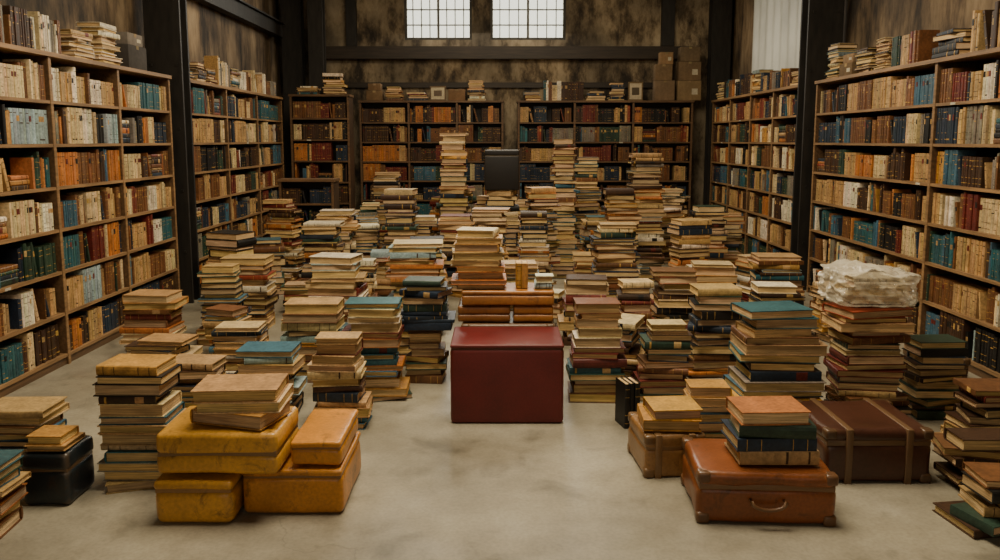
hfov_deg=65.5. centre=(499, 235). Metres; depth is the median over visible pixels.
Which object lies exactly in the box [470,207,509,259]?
book stack
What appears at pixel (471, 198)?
book stack
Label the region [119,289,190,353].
book stack
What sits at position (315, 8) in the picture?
steel column
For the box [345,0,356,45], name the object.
trim
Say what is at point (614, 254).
book stack
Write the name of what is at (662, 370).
book stack
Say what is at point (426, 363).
book stack
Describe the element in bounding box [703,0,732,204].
steel column
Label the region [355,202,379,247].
book stack
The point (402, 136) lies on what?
bookcase
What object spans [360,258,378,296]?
book stack
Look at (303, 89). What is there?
book stack
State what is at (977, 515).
book stack
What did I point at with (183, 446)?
case
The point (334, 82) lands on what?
book stack
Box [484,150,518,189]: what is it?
case
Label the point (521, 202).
book stack
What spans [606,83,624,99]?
book stack
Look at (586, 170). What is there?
book stack
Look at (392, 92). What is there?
book stack
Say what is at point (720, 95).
book stack
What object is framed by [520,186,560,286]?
book stack
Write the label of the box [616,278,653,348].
book stack
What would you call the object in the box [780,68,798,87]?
books
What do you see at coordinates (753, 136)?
bookcase
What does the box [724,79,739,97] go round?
books
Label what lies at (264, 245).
book stack
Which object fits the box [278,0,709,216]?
wall
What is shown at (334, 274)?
book stack
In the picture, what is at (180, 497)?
box
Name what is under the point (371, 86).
cardboard box
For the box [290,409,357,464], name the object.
box
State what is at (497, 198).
book stack
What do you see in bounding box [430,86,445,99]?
picture frame
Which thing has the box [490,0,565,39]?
window
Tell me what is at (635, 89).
picture frame
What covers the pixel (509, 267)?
book stack
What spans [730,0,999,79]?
wall
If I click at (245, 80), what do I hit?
books
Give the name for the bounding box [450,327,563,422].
trunk
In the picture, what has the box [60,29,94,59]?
book stack
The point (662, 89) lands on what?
cardboard box
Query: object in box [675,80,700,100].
cardboard box
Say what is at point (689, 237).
book stack
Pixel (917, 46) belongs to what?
books
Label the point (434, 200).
book stack
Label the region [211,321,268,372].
book stack
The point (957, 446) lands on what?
book stack
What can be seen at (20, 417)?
book stack
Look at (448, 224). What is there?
book stack
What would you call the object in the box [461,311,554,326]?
wooden trunk
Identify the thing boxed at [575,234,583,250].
book stack
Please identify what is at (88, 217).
bookcase
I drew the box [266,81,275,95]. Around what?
books
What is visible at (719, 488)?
suitcase
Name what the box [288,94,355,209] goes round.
bookcase
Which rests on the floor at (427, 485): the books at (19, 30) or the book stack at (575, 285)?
the book stack at (575, 285)
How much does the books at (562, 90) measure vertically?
0.304 m
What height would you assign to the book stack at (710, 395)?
0.284 m
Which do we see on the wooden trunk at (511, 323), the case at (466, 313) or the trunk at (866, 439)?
the case at (466, 313)
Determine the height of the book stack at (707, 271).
0.590 m
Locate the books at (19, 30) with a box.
[2,5,35,48]
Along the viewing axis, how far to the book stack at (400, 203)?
8.46 m
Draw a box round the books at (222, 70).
[200,56,230,86]
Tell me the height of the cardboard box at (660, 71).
0.242 m
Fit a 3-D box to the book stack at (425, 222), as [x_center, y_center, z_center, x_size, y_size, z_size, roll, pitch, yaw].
[-0.923,0.135,9.025,0.460,0.732,0.313,1,7,5]
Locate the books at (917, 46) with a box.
[891,30,939,66]
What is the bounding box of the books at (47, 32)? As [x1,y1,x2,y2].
[27,11,61,53]
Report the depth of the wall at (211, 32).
9.11 m
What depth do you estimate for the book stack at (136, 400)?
3.55 m
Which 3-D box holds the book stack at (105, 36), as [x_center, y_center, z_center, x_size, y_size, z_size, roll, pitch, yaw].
[-3.239,-1.531,6.235,0.274,0.316,0.356,0,7,0]
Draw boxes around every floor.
[0,263,999,559]
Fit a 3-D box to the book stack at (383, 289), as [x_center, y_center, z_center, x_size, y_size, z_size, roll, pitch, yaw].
[-1.128,0.388,8.060,0.461,0.466,0.382,1,7,9]
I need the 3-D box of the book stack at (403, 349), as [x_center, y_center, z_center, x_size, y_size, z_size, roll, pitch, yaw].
[-0.762,0.731,5.628,0.364,0.378,0.283,0,7,0]
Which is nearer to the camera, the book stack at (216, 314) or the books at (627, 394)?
the books at (627, 394)
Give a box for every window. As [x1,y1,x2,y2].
[404,0,471,39]
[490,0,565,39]
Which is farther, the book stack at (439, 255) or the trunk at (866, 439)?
the book stack at (439, 255)
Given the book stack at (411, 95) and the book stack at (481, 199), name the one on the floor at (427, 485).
the book stack at (481, 199)
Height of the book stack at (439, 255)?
0.717 m
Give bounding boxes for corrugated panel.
[751,0,801,72]
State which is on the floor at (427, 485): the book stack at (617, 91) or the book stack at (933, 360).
the book stack at (933, 360)
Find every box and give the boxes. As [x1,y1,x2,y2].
[21,436,95,504]
[114,44,146,70]
[115,32,142,47]
[153,473,243,521]
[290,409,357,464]
[366,90,383,99]
[368,83,382,90]
[448,89,465,99]
[652,80,674,99]
[653,64,672,80]
[658,52,672,63]
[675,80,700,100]
[676,62,700,80]
[678,47,699,61]
[839,62,858,76]
[843,53,856,63]
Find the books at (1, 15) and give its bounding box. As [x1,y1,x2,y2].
[0,5,4,42]
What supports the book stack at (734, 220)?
on the floor at (427, 485)
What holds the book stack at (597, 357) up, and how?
on the floor at (427, 485)
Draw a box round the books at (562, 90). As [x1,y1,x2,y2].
[543,80,583,99]
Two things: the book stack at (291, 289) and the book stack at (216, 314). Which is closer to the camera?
the book stack at (216, 314)
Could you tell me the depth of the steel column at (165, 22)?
7.50 m
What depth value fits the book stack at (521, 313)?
4.89 m
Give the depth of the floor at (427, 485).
3.36 m
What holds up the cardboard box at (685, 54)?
on the cardboard box at (685, 71)
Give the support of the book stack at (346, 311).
on the floor at (427, 485)
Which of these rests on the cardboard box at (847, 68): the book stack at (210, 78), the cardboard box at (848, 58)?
the cardboard box at (848, 58)
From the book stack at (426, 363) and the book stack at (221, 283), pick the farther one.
the book stack at (221, 283)
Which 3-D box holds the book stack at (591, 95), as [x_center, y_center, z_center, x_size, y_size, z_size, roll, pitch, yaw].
[1.468,-2.158,12.037,0.308,0.145,0.229,0,7,-4]
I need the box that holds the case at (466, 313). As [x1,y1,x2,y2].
[458,297,509,321]
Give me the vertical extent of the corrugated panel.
2.430 m
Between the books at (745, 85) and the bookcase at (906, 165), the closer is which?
the bookcase at (906, 165)
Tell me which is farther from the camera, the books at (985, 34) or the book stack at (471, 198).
the book stack at (471, 198)
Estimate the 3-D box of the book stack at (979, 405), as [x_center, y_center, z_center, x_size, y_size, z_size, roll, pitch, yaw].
[2.506,0.937,4.031,0.417,0.357,0.331,0,7,0]
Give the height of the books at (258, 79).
0.285 m
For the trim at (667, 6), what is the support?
attached to the wall at (379, 22)
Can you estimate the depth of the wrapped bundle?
4.34 m
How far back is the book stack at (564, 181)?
8.94 m
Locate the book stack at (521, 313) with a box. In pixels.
[513,305,552,321]
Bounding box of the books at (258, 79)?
[242,70,265,93]
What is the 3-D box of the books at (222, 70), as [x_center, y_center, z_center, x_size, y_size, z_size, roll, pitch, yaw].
[-3.237,-1.858,8.861,0.214,0.325,0.433,0,7,0]
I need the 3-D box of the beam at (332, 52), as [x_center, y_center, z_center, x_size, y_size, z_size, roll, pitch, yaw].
[0.025,-2.861,12.181,5.950,0.190,0.118,0,7,0]
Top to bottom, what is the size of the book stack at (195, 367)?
0.288 m
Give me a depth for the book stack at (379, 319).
4.76 m
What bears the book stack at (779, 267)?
on the floor at (427, 485)
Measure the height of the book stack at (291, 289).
0.284 m
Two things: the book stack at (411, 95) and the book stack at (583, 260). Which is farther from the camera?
the book stack at (411, 95)
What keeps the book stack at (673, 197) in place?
on the floor at (427, 485)
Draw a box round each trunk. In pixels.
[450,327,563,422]
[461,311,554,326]
[796,398,933,483]
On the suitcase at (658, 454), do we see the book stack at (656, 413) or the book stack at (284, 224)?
the book stack at (656, 413)
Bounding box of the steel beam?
[194,0,285,36]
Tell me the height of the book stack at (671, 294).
0.611 m
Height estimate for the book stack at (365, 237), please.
0.630 m
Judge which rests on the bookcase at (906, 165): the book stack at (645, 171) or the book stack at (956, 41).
the book stack at (956, 41)
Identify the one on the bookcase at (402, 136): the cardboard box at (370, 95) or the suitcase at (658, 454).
the cardboard box at (370, 95)
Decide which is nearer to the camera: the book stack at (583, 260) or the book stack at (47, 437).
the book stack at (47, 437)
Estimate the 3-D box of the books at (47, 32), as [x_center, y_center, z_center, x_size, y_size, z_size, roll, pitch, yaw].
[-3.233,-1.408,5.435,0.203,0.267,0.250,0,7,0]
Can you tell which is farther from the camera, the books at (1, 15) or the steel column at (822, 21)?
the steel column at (822, 21)
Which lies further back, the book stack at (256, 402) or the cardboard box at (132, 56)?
the cardboard box at (132, 56)
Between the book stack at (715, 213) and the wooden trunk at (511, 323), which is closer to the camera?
the wooden trunk at (511, 323)
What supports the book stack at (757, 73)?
on the bookcase at (753, 136)
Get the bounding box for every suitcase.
[242,432,359,512]
[627,412,705,478]
[680,437,838,526]
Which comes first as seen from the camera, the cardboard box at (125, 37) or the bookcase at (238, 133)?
the cardboard box at (125, 37)
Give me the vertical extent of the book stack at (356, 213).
0.687 m
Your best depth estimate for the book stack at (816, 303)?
6.21 m
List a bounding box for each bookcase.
[0,42,179,397]
[190,79,283,291]
[277,178,339,273]
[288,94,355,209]
[358,100,503,214]
[516,100,694,222]
[709,84,797,254]
[806,47,999,377]
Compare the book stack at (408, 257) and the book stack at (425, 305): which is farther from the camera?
the book stack at (408, 257)
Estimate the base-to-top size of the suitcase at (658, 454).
0.218 m
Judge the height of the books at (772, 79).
0.234 m
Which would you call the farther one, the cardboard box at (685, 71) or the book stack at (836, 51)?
the cardboard box at (685, 71)
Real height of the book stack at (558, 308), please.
0.300 m
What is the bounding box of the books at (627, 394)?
[615,376,639,428]
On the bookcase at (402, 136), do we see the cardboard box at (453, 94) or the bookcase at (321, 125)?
the cardboard box at (453, 94)
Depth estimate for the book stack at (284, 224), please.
8.71 m
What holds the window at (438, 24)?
in the wall at (379, 22)
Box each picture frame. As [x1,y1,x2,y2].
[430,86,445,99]
[628,82,642,99]
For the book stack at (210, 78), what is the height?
0.162 m
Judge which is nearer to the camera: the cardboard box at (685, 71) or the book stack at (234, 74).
the book stack at (234, 74)
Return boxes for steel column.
[142,0,200,302]
[280,0,305,177]
[307,0,326,93]
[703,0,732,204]
[790,0,844,289]
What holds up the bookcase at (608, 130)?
on the floor at (427, 485)
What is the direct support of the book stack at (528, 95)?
on the bookcase at (608, 130)
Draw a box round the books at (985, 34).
[970,1,999,51]
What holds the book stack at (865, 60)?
on the bookcase at (906, 165)
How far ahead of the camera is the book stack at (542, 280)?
4.90 m
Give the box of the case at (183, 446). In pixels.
[156,406,298,473]
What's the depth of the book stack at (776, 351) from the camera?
4.30 m
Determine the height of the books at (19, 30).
0.256 m
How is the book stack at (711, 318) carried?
on the floor at (427, 485)
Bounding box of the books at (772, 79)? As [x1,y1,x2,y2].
[760,71,780,90]
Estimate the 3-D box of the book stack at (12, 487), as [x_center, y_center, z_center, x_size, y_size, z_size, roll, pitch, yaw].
[-2.150,1.063,3.205,0.321,0.309,0.230,0,7,0]
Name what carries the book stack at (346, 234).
on the floor at (427, 485)
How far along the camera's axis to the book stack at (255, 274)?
6.54 m
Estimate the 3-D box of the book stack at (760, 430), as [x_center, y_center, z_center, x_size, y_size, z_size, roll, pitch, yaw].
[1.173,0.842,3.386,0.354,0.232,0.260,0,7,0]
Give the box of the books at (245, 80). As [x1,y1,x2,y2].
[237,71,251,90]
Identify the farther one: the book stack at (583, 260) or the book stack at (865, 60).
the book stack at (583, 260)
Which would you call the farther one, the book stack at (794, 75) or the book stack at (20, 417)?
the book stack at (794, 75)
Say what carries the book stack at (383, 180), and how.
on the floor at (427, 485)
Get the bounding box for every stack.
[0,396,69,470]
[0,449,30,538]
[23,425,84,450]
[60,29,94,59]
[76,22,122,64]
[92,354,186,494]
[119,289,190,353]
[124,333,203,354]
[170,354,233,407]
[190,62,206,81]
[190,373,293,430]
[196,263,251,345]
[202,68,217,83]
[203,304,251,353]
[205,230,256,264]
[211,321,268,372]
[220,254,278,328]
[230,68,240,88]
[234,341,306,413]
[253,237,285,294]
[262,199,305,281]
[280,281,307,306]
[280,297,344,382]
[295,86,320,93]
[300,220,344,280]
[304,252,369,315]
[306,331,372,429]
[314,209,360,252]
[322,73,347,93]
[342,297,411,402]
[344,298,348,321]
[350,212,359,232]
[351,223,379,257]
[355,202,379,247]
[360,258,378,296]
[370,249,395,296]
[372,172,400,248]
[377,205,387,248]
[380,188,418,248]
[385,86,403,99]
[385,239,443,308]
[398,309,411,365]
[399,276,455,330]
[405,330,448,383]
[406,92,428,99]
[410,236,447,280]
[415,215,438,235]
[429,196,439,235]
[435,186,475,235]
[437,133,469,236]
[438,214,475,297]
[451,227,506,288]
[467,80,485,99]
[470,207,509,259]
[475,195,488,206]
[485,190,519,259]
[501,260,539,310]
[515,199,528,254]
[518,210,552,287]
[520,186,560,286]
[524,92,540,99]
[534,273,553,288]
[550,139,578,278]
[553,288,564,326]
[557,274,608,345]
[566,297,626,402]
[567,313,645,377]
[572,187,600,245]
[572,251,594,273]
[573,157,600,214]
[574,215,604,263]
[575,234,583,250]
[584,91,604,99]
[589,222,638,307]
[601,188,642,275]
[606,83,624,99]
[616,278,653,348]
[626,153,666,281]
[633,319,694,400]
[637,395,702,431]
[649,267,697,327]
[660,188,690,217]
[660,208,683,263]
[666,218,711,266]
[683,379,731,438]
[687,283,743,377]
[689,205,728,260]
[690,260,737,284]
[716,82,723,98]
[720,396,819,464]
[722,212,744,269]
[723,300,827,400]
[735,254,754,301]
[741,281,805,320]
[747,253,804,295]
[751,69,773,92]
[790,71,797,85]
[809,281,837,342]
[820,302,915,332]
[823,327,912,414]
[824,43,857,78]
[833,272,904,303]
[853,47,878,72]
[872,37,892,69]
[898,334,967,420]
[931,378,999,442]
[932,28,971,58]
[932,428,999,485]
[932,462,999,538]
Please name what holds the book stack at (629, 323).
on the floor at (427, 485)
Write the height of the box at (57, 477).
0.244 m
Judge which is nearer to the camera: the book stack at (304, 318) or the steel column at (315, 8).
the book stack at (304, 318)
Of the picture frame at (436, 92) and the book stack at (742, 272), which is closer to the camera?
the book stack at (742, 272)
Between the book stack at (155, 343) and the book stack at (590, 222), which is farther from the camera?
the book stack at (590, 222)
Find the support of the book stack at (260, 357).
on the floor at (427, 485)
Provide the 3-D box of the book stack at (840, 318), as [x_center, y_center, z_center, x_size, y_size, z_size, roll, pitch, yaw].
[2.084,0.458,4.422,0.443,0.122,0.355,0,7,0]
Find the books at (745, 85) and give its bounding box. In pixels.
[739,73,754,94]
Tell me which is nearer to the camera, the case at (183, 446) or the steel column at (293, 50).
the case at (183, 446)
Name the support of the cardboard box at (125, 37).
on the cardboard box at (132, 56)
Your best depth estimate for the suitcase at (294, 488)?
3.33 m
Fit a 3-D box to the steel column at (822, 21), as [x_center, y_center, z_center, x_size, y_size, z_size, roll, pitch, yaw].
[3.360,-1.806,8.166,0.360,4.795,0.230,0,7,0]
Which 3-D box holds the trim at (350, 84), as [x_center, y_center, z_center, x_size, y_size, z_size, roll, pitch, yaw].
[0.025,-2.374,12.276,5.950,0.080,0.048,0,7,0]
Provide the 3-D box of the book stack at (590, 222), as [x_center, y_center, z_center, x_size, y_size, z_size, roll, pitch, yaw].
[1.089,0.167,8.621,0.512,0.767,0.430,0,7,-1]
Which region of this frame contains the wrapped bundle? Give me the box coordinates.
[816,259,922,307]
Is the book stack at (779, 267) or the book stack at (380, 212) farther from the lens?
the book stack at (380, 212)
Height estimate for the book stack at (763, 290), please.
0.591 m
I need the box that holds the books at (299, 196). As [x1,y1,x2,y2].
[282,186,330,262]
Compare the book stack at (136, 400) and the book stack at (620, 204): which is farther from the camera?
the book stack at (620, 204)
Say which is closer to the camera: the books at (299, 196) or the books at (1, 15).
the books at (1, 15)
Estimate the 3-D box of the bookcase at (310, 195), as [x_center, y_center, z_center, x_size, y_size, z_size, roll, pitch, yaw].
[-2.293,-0.116,9.398,0.678,1.140,0.315,0,7,0]
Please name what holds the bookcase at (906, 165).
on the floor at (427, 485)
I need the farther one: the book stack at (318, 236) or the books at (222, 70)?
the books at (222, 70)
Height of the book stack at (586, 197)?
1.011 m
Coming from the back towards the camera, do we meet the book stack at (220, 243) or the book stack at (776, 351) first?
the book stack at (220, 243)
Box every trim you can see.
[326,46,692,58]
[344,82,652,87]
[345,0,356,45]
[660,0,674,45]
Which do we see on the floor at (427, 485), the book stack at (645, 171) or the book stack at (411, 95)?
the book stack at (645, 171)
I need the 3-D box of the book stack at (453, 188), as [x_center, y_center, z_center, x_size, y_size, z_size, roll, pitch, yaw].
[-0.578,-0.422,9.658,0.447,1.684,0.320,0,7,0]
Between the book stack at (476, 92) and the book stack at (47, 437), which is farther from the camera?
the book stack at (476, 92)
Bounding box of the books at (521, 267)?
[515,260,527,287]
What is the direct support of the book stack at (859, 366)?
on the floor at (427, 485)
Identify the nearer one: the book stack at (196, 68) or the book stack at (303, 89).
the book stack at (196, 68)
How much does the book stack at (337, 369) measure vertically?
0.519 m
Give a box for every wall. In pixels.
[0,0,281,96]
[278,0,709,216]
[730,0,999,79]
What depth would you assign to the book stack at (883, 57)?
6.67 m
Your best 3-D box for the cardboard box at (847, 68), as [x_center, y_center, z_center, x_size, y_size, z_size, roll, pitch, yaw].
[3.400,-1.575,7.388,0.242,0.121,0.276,0,7,0]
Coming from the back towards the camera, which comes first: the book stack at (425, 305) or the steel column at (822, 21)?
the steel column at (822, 21)
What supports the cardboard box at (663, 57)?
on the cardboard box at (660, 71)
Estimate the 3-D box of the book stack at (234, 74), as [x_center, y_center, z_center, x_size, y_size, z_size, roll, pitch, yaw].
[-3.243,-1.863,9.245,0.243,0.240,0.300,1,7,7]
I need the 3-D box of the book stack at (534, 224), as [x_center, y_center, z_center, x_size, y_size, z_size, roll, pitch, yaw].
[0.319,0.216,7.612,0.390,0.915,0.300,0,7,0]
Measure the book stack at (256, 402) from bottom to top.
0.161 m

